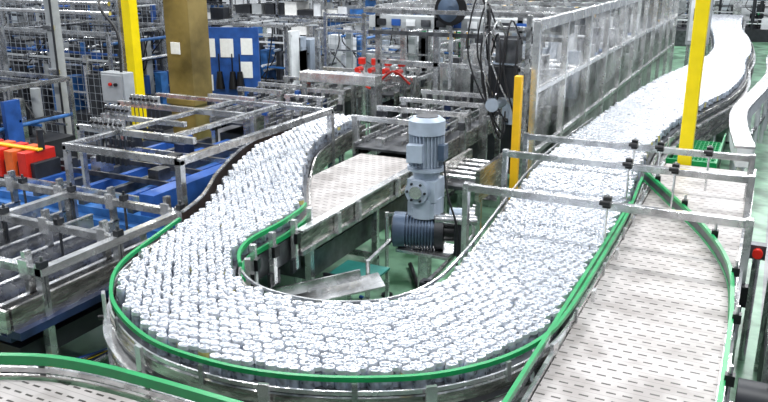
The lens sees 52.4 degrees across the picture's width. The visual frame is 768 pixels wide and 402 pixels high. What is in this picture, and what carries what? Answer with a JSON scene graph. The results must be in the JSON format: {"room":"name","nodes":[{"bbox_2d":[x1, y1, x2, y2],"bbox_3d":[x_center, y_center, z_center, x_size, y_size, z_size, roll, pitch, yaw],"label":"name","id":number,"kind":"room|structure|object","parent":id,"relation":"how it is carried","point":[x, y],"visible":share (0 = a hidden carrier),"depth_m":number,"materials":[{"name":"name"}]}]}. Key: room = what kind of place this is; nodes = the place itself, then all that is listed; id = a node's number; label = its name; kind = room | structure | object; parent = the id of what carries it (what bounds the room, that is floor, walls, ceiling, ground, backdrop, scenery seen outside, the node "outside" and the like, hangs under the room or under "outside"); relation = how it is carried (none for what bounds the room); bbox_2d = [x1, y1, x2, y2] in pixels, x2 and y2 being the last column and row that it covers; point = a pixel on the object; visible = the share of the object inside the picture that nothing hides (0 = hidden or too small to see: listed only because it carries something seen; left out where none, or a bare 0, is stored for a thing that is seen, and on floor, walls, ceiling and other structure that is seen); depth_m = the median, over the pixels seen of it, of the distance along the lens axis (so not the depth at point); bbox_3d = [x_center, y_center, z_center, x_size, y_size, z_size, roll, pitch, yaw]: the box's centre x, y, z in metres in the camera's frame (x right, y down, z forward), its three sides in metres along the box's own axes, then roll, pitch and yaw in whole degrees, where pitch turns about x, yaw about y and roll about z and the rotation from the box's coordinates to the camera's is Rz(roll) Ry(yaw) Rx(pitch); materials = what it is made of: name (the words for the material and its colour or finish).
{"room":"processing plant","nodes":[
{"label":"processing plant","id":0,"kind":"room"},
{"bbox_2d":[9,3,227,22],"bbox_3d":[-18.232,-9.470,29.732,0.200,7.000,42.000,8,19,25],"label":"wall","id":1,"kind":"structure","parent":0,"point":[12,17],"depth_m":34.27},
{"bbox_2d":[14,36,767,401],"bbox_3d":[-0.860,-3.715,23.193,38.000,0.100,43.000,8,19,25],"label":"floor","id":2,"kind":"structure","parent":0,"point":[401,281],"depth_m":8.91,"materials":[{"name":"paint"}]},
{"bbox_2d":[0,129,61,178],"bbox_3d":[-4.675,-0.320,9.939,1.170,1.300,0.500,8,19,25],"label":"machine","id":3,"kind":"object","parent":2,"relation":"on","point":[37,161],"visible":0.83,"depth_m":9.58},
{"bbox_2d":[0,70,79,157],"bbox_3d":[-6.133,-1.089,12.022,1.860,1.530,1.860,8,19,25],"label":"machine","id":4,"kind":"object","parent":2,"relation":"on","point":[16,123],"visible":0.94,"depth_m":12.13,"materials":[{"name":"metal"}]},
{"bbox_2d":[0,348,107,376],"bbox_3d":[-3.307,1.073,7.107,2.778,0.323,4.305,8,19,25],"label":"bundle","id":5,"kind":"object","parent":2,"relation":"on","point":[98,356],"visible":0.07,"depth_m":6.18,"materials":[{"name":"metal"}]},
{"bbox_2d":[0,0,111,99],"bbox_3d":[-6.812,-2.413,13.967,5.400,2.900,0.115,8,19,25],"label":"pipe","id":6,"kind":"object","parent":2,"relation":"on","point":[64,2],"visible":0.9,"depth_m":13.22,"materials":[{"name":"metal"}]},
{"bbox_2d":[42,0,72,134],"bbox_3d":[-5.321,-2.859,12.542,0.320,4.600,0.328,8,19,25],"label":"steel column","id":7,"kind":"structure","parent":2,"relation":"on","point":[51,7],"depth_m":12.64,"materials":[{"name":"grey metal"}]},
{"bbox_2d":[0,0,132,144],"bbox_3d":[-6.376,-2.608,14.006,4.560,3.250,0.060,8,19,25],"label":"fence","id":8,"kind":"object","parent":2,"relation":"on","point":[117,3],"visible":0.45,"depth_m":13.55,"materials":[{"name":"metal"}]},
{"bbox_2d":[3,2,156,44],"bbox_3d":[-9.421,-5.614,24.637,5.146,2.667,3.102,8,19,25],"label":"machine","id":9,"kind":"object","parent":2,"relation":"on","point":[8,16],"visible":0.02,"depth_m":24.48,"materials":[{"name":"metal"}]},
{"bbox_2d":[0,19,172,141],"bbox_3d":[-5.997,-2.547,15.825,3.393,2.052,2.096,8,19,25],"label":"fence","id":10,"kind":"object","parent":2,"relation":"on","point":[162,84],"visible":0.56,"depth_m":15.20,"materials":[{"name":"metal"}]},
{"bbox_2d":[0,170,184,375],"bbox_3d":[-3.458,0.637,6.900,2.960,1.280,1.950,8,19,25],"label":"conveyor","id":11,"kind":"object","parent":2,"relation":"on","point":[55,268],"visible":0.87,"depth_m":6.27,"materials":[{"name":"metal"}]},
{"bbox_2d":[22,0,167,90],"bbox_3d":[-6.224,-3.579,17.124,4.560,3.250,0.060,8,19,25],"label":"fence","id":12,"kind":"object","parent":2,"relation":"on","point":[74,27],"visible":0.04,"depth_m":17.29,"materials":[{"name":"metal"}]},
{"bbox_2d":[97,0,134,146],"bbox_3d":[-4.089,-1.758,11.835,0.539,2.918,2.003,-6,18,-18],"label":"junction box","id":13,"kind":"object","parent":2,"relation":"on","point":[116,85],"visible":0.49,"depth_m":10.99,"materials":[{"name":"grey paint"}]},
{"bbox_2d":[0,0,233,92],"bbox_3d":[-6.532,-3.845,19.357,5.060,2.430,2.560,8,19,25],"label":"machine","id":14,"kind":"object","parent":2,"relation":"on","point":[217,13],"visible":0.1,"depth_m":18.50,"materials":[{"name":"metal"}]},
{"bbox_2d":[0,353,242,401],"bbox_3d":[-1.590,1.664,3.730,3.780,1.205,1.516,4,18,11],"label":"conveyor","id":15,"kind":"object","parent":2,"relation":"on","point":[14,387],"visible":1,"depth_m":4.21,"materials":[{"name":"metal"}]},
{"bbox_2d":[0,132,244,238],"bbox_3d":[-2.712,-0.137,9.991,3.300,0.920,3.580,8,19,25],"label":"machine","id":16,"kind":"object","parent":2,"relation":"on","point":[143,181],"visible":0.33,"depth_m":9.39,"materials":[{"name":"metal"}]},
{"bbox_2d":[121,0,147,138],"bbox_3d":[-4.108,-2.905,12.691,0.400,4.600,0.400,8,19,25],"label":"support post","id":17,"kind":"object","parent":2,"relation":"on","point":[128,7],"visible":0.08,"depth_m":12.74,"materials":[{"name":"yellow metal"}]},
{"bbox_2d":[163,0,212,139],"bbox_3d":[-3.343,-3.011,13.199,0.620,4.500,0.600,8,19,25],"label":"column","id":18,"kind":"structure","parent":2,"relation":"on","point":[186,21],"depth_m":13.19,"materials":[{"name":"brown metal"}]},
{"bbox_2d":[62,92,334,218],"bbox_3d":[-2.512,-0.285,9.289,2.810,1.620,2.930,8,19,25],"label":"frame","id":19,"kind":"object","parent":2,"relation":"on","point":[111,123],"visible":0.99,"depth_m":8.76,"materials":[{"name":"metal"}]},
{"bbox_2d":[140,0,275,22],"bbox_3d":[-6.063,-6.417,26.655,5.099,3.000,0.860,8,19,25],"label":"storage rack","id":20,"kind":"object","parent":2,"relation":"on","point":[235,2],"visible":0.02,"depth_m":25.73,"materials":[{"name":"metal"}]},
{"bbox_2d":[208,27,260,104],"bbox_3d":[-2.930,-2.213,14.712,1.200,2.075,0.239,2,17,6],"label":"notice board","id":21,"kind":"object","parent":2,"relation":"on","point":[234,51],"visible":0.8,"depth_m":14.57,"materials":[{"name":"metal"}]},
{"bbox_2d":[208,17,323,107],"bbox_3d":[-2.742,-3.204,18.137,2.260,1.930,1.660,8,19,25],"label":"machine","id":22,"kind":"object","parent":2,"relation":"on","point":[293,53],"visible":0.49,"depth_m":17.49,"materials":[{"name":"metal"}]},
{"bbox_2d":[207,0,333,37],"bbox_3d":[-4.245,-7.355,30.211,5.132,2.677,4.060,8,19,25],"label":"machine","id":23,"kind":"object","parent":2,"relation":"on","point":[267,1],"visible":0.03,"depth_m":28.48,"materials":[{"name":"metal"}]},
{"bbox_2d":[207,66,362,143],"bbox_3d":[-1.538,-1.401,13.357,0.850,1.330,3.700,8,19,25],"label":"conveyor","id":24,"kind":"object","parent":2,"relation":"on","point":[255,123],"visible":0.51,"depth_m":12.37,"materials":[{"name":"metal"}]},
{"bbox_2d":[262,88,345,170],"bbox_3d":[-1.166,-0.902,11.689,0.650,1.370,1.500,8,19,25],"label":"conveyor","id":25,"kind":"object","parent":2,"relation":"on","point":[312,100],"visible":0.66,"depth_m":11.42,"materials":[{"name":"metal"}]},
{"bbox_2d":[233,0,392,69],"bbox_3d":[-2.008,-4.572,21.067,4.560,2.800,0.860,8,19,25],"label":"storage rack","id":26,"kind":"object","parent":2,"relation":"on","point":[300,9],"visible":0.24,"depth_m":20.72,"materials":[{"name":"metal"}]},
{"bbox_2d":[264,269,385,303],"bbox_3d":[-0.520,0.979,6.628,1.028,0.788,0.300,-4,18,-12],"label":"chute","id":27,"kind":"object","parent":2,"relation":"on","point":[349,283],"visible":0.5,"depth_m":6.55,"materials":[{"name":"silver metal"}]},
{"bbox_2d":[299,69,381,154],"bbox_3d":[-0.692,-1.256,12.473,1.350,1.580,0.250,8,19,25],"label":"bridge","id":28,"kind":"object","parent":2,"relation":"on","point":[306,77],"visible":0.66,"depth_m":12.12,"materials":[{"name":"metal"}]},
{"bbox_2d":[278,153,412,280],"bbox_3d":[-0.452,0.329,8.207,0.940,1.090,2.900,8,19,25],"label":"conveyor","id":29,"kind":"object","parent":2,"relation":"on","point":[351,198],"visible":0.59,"depth_m":7.87,"materials":[{"name":"metal"}]},
{"bbox_2d":[323,260,389,299],"bbox_3d":[-0.249,0.888,7.303,0.450,0.560,0.470,8,19,25],"label":"drip tray","id":30,"kind":"object","parent":2,"relation":"on","point":[349,265],"visible":0.27,"depth_m":7.34,"materials":[{"name":"metal"}]},
{"bbox_2d":[323,12,406,123],"bbox_3d":[-0.398,-2.684,15.930,1.860,2.250,0.060,8,19,25],"label":"fence","id":31,"kind":"object","parent":2,"relation":"on","point":[363,16],"visible":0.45,"depth_m":15.94,"materials":[{"name":"metal"}]},
{"bbox_2d":[306,0,433,44],"bbox_3d":[0.084,-6.008,26.252,4.586,2.460,2.760,8,19,25],"label":"machine","id":32,"kind":"object","parent":2,"relation":"on","point":[366,3],"visible":0.11,"depth_m":25.49,"materials":[{"name":"metal"}]},
{"bbox_2d":[351,57,416,116],"bbox_3d":[-0.063,-1.588,13.403,1.212,1.660,0.423,8,19,25],"label":"machine","id":33,"kind":"object","parent":2,"relation":"on","point":[398,76],"visible":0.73,"depth_m":13.20,"materials":[{"name":"metal"}]},
{"bbox_2d":[359,262,417,299],"bbox_3d":[0.220,1.116,7.378,1.310,0.080,2.750,8,19,25],"label":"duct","id":34,"kind":"object","parent":2,"relation":"on","point":[414,277],"visible":0.12,"depth_m":8.34,"materials":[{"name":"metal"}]},
{"bbox_2d":[314,20,472,115],"bbox_3d":[0.284,-3.063,17.853,2.771,1.830,2.560,8,19,25],"label":"machine","id":35,"kind":"object","parent":2,"relation":"on","point":[419,48],"visible":0.28,"depth_m":17.18,"materials":[{"name":"metal"}]},
{"bbox_2d":[369,65,432,132],"bbox_3d":[0.352,-1.806,14.594,0.700,1.370,1.700,8,19,25],"label":"conveyor","id":36,"kind":"object","parent":2,"relation":"on","point":[417,71],"visible":0.32,"depth_m":14.28,"materials":[{"name":"metal"}]},
{"bbox_2d":[366,204,475,299],"bbox_3d":[0.302,0.615,7.443,0.967,1.000,1.620,8,19,25],"label":"stand","id":37,"kind":"object","parent":2,"relation":"on","point":[385,246],"visible":0.3,"depth_m":7.15,"materials":[{"name":"metal"}]},
{"bbox_2d":[350,89,501,207],"bbox_3d":[0.637,-0.637,10.806,1.300,1.390,2.430,8,19,25],"label":"conveyor","id":38,"kind":"object","parent":2,"relation":"on","point":[463,132],"visible":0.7,"depth_m":10.38,"materials":[{"name":"metal"}]},
{"bbox_2d":[98,18,755,401],"bbox_3d":[5.441,-2.762,17.888,5.441,1.235,31.070,8,19,25],"label":"conveyor","id":39,"kind":"object","parent":2,"relation":"on","point":[125,346],"visible":0.38,"depth_m":4.95,"materials":[{"name":"metal"}]},
{"bbox_2d":[116,14,751,390],"bbox_3d":[5.485,-3.280,17.788,5.178,0.122,31.016,8,19,25],"label":"cans","id":40,"kind":"object","parent":39,"relation":"on","point":[185,294],"visible":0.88,"depth_m":5.36,"materials":[{"name":"silver metal"}]},
{"bbox_2d":[391,114,476,287],"bbox_3d":[0.469,0.192,7.178,0.800,1.965,0.451,5,18,14],"label":"motor","id":41,"kind":"object","parent":2,"relation":"on","point":[422,231],"visible":0.91,"depth_m":7.02,"materials":[{"name":"metal"}]},
{"bbox_2d":[435,0,466,100],"bbox_3d":[0.990,-1.723,11.888,0.483,2.820,0.142,2,17,7],"label":"convex mirror","id":42,"kind":"object","parent":2,"relation":"on","point":[454,5],"visible":0.74,"depth_m":11.54,"materials":[{"name":"metal"}]},
{"bbox_2d":[440,148,501,245],"bbox_3d":[1.089,-0.040,9.576,0.500,0.980,1.000,8,19,25],"label":"conveyor","id":43,"kind":"object","parent":2,"relation":"on","point":[461,168],"visible":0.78,"depth_m":9.29,"materials":[{"name":"metal"}]},
{"bbox_2d":[410,0,538,56],"bbox_3d":[2.636,-4.434,21.752,2.360,2.130,4.072,8,19,25],"label":"machine","id":44,"kind":"object","parent":2,"relation":"on","point":[474,32],"visible":0.05,"depth_m":20.59,"materials":[{"name":"metal"}]},
{"bbox_2d":[467,0,532,207],"bbox_3d":[1.542,-1.312,10.492,0.788,2.865,0.550,8,19,25],"label":"tower","id":45,"kind":"object","parent":2,"relation":"on","point":[497,80],"visible":0.94,"depth_m":10.19,"materials":[{"name":"metal"}]},
{"bbox_2d":[467,1,561,10],"bbox_3d":[3.998,-5.711,24.861,3.460,2.718,0.860,8,19,25],"label":"storage rack","id":46,"kind":"object","parent":2,"relation":"on","point":[543,1],"visible":0.03,"depth_m":24.07,"materials":[{"name":"metal"}]},
{"bbox_2d":[508,75,523,200],"bbox_3d":[1.600,-0.542,9.525,0.210,1.970,0.210,8,19,25],"label":"support post","id":47,"kind":"object","parent":2,"relation":"on","point":[518,79],"visible":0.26,"depth_m":9.38,"materials":[{"name":"yellow metal"}]},
{"bbox_2d":[363,0,678,176],"bbox_3d":[3.568,-3.051,16.522,3.330,2.600,14.580,8,19,25],"label":"enclosure","id":48,"kind":"object","parent":2,"relation":"on","point":[562,22],"visible":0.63,"depth_m":12.07,"materials":[{"name":"metal"}]},
{"bbox_2d":[439,2,648,173],"bbox_3d":[3.773,-2.923,16.798,2.300,2.191,10.313,8,19,25],"label":"machine","id":49,"kind":"object","parent":2,"relation":"on","point":[550,57],"visible":0.4,"depth_m":13.90,"materials":[{"name":"metal"}]},
{"bbox_2d":[538,0,667,63],"bbox_3d":[7.245,-6.191,27.186,4.706,2.253,3.760,8,19,25],"label":"machine","id":50,"kind":"object","parent":2,"relation":"on","point":[615,11],"visible":0.07,"depth_m":25.07,"materials":[{"name":"grey paint"}]},
{"bbox_2d":[460,181,754,401],"bbox_3d":[1.650,0.688,6.230,2.290,1.580,0.172,8,19,25],"label":"frame","id":51,"kind":"object","parent":2,"relation":"on","point":[606,204],"visible":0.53,"depth_m":5.93,"materials":[{"name":"metal"}]},
{"bbox_2d":[500,148,755,337],"bbox_3d":[2.168,0.340,7.349,2.330,1.580,0.172,8,19,25],"label":"frame","id":52,"kind":"object","parent":2,"relation":"on","point":[675,170],"visible":0.59,"depth_m":7.05,"materials":[{"name":"metal"}]},
{"bbox_2d":[500,160,756,401],"bbox_3d":[1.836,1.092,5.404,1.068,1.300,7.900,8,19,25],"label":"conveyor","id":53,"kind":"object","parent":2,"relation":"on","point":[661,325],"visible":0.82,"depth_m":5.06,"materials":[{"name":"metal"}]},
{"bbox_2d":[521,132,755,199],"bbox_3d":[2.507,0.118,8.062,2.340,1.580,0.172,8,19,25],"label":"frame","id":54,"kind":"object","parent":2,"relation":"on","point":[660,148],"visible":0.62,"depth_m":7.78,"materials":[{"name":"metal"}]},
{"bbox_2d":[600,0,689,46],"bbox_3d":[10.733,-7.944,32.852,4.660,2.230,4.082,8,19,25],"label":"machine","id":55,"kind":"object","parent":2,"relation":"on","point":[682,18],"visible":0.07,"depth_m":31.31,"materials":[{"name":"metal"}]},
{"bbox_2d":[677,0,710,165],"bbox_3d":[3.427,-1.609,8.529,0.270,4.600,0.260,8,19,25],"label":"support post","id":56,"kind":"object","parent":2,"relation":"on","point":[702,7],"visible":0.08,"depth_m":8.55,"materials":[{"name":"yellow metal"}]},
{"bbox_2d":[666,133,726,168],"bbox_3d":[4.087,-0.261,10.287,0.570,0.980,1.855,8,19,25],"label":"guard","id":57,"kind":"object","parent":2,"relation":"on","point":[698,145],"visible":0.34,"depth_m":10.06,"materials":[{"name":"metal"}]},
{"bbox_2d":[684,0,713,65],"bbox_3d":[7.956,-3.960,19.859,0.530,2.350,0.430,8,19,25],"label":"tall cabinet","id":58,"kind":"object","parent":2,"relation":"on","point":[692,2],"visible":0.39,"depth_m":19.60,"materials":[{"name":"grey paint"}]},
{"bbox_2d":[712,0,767,42],"bbox_3d":[16.019,-7.811,33.099,4.138,1.830,3.084,8,19,25],"label":"machine","id":59,"kind":"object","parent":2,"relation":"on","point":[756,27],"visible":0.65,"depth_m":32.25,"materials":[{"name":"metal"}]},
{"bbox_2d":[729,55,767,170],"bbox_3d":[6.569,-1.478,13.775,0.457,1.230,10.817,9,19,26],"label":"conveyor","id":60,"kind":"object","parent":2,"relation":"on","point":[741,141],"visible":0.8,"depth_m":11.47,"materials":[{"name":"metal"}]},
{"bbox_2d":[735,378,767,401],"bbox_3d":[2.219,1.492,4.458,0.470,1.100,0.400,8,19,25],"label":"motor","id":61,"kind":"object","parent":2,"relation":"on","point":[747,390],"visible":1,"depth_m":4.34,"materials":[{"name":"metal"}]},
{"bbox_2d":[738,241,766,360],"bbox_3d":[3.066,0.865,6.539,0.120,1.060,0.150,8,19,25],"label":"post","id":62,"kind":"object","parent":2,"relation":"on","point":[758,249],"visible":0.97,"depth_m":6.51,"materials":[{"name":"metal"}]},
{"bbox_2d":[753,280,767,382],"bbox_3d":[3.032,1.180,5.576,0.631,1.030,1.660,8,19,25],"label":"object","id":63,"kind":"object","parent":2,"relation":"on","point":[761,358],"visible":0.87,"depth_m":6.27,"materials":[{"name":"metal"}]},
{"bbox_2d":[383,0,757,13],"bbox_3d":[8.170,-12.586,39.736,38.000,7.000,0.350,8,19,25],"label":"wall","id":64,"kind":"structure","parent":0,"point":[732,3],"depth_m":36.64,"materials":[{"name":"grey paint"}]}
]}

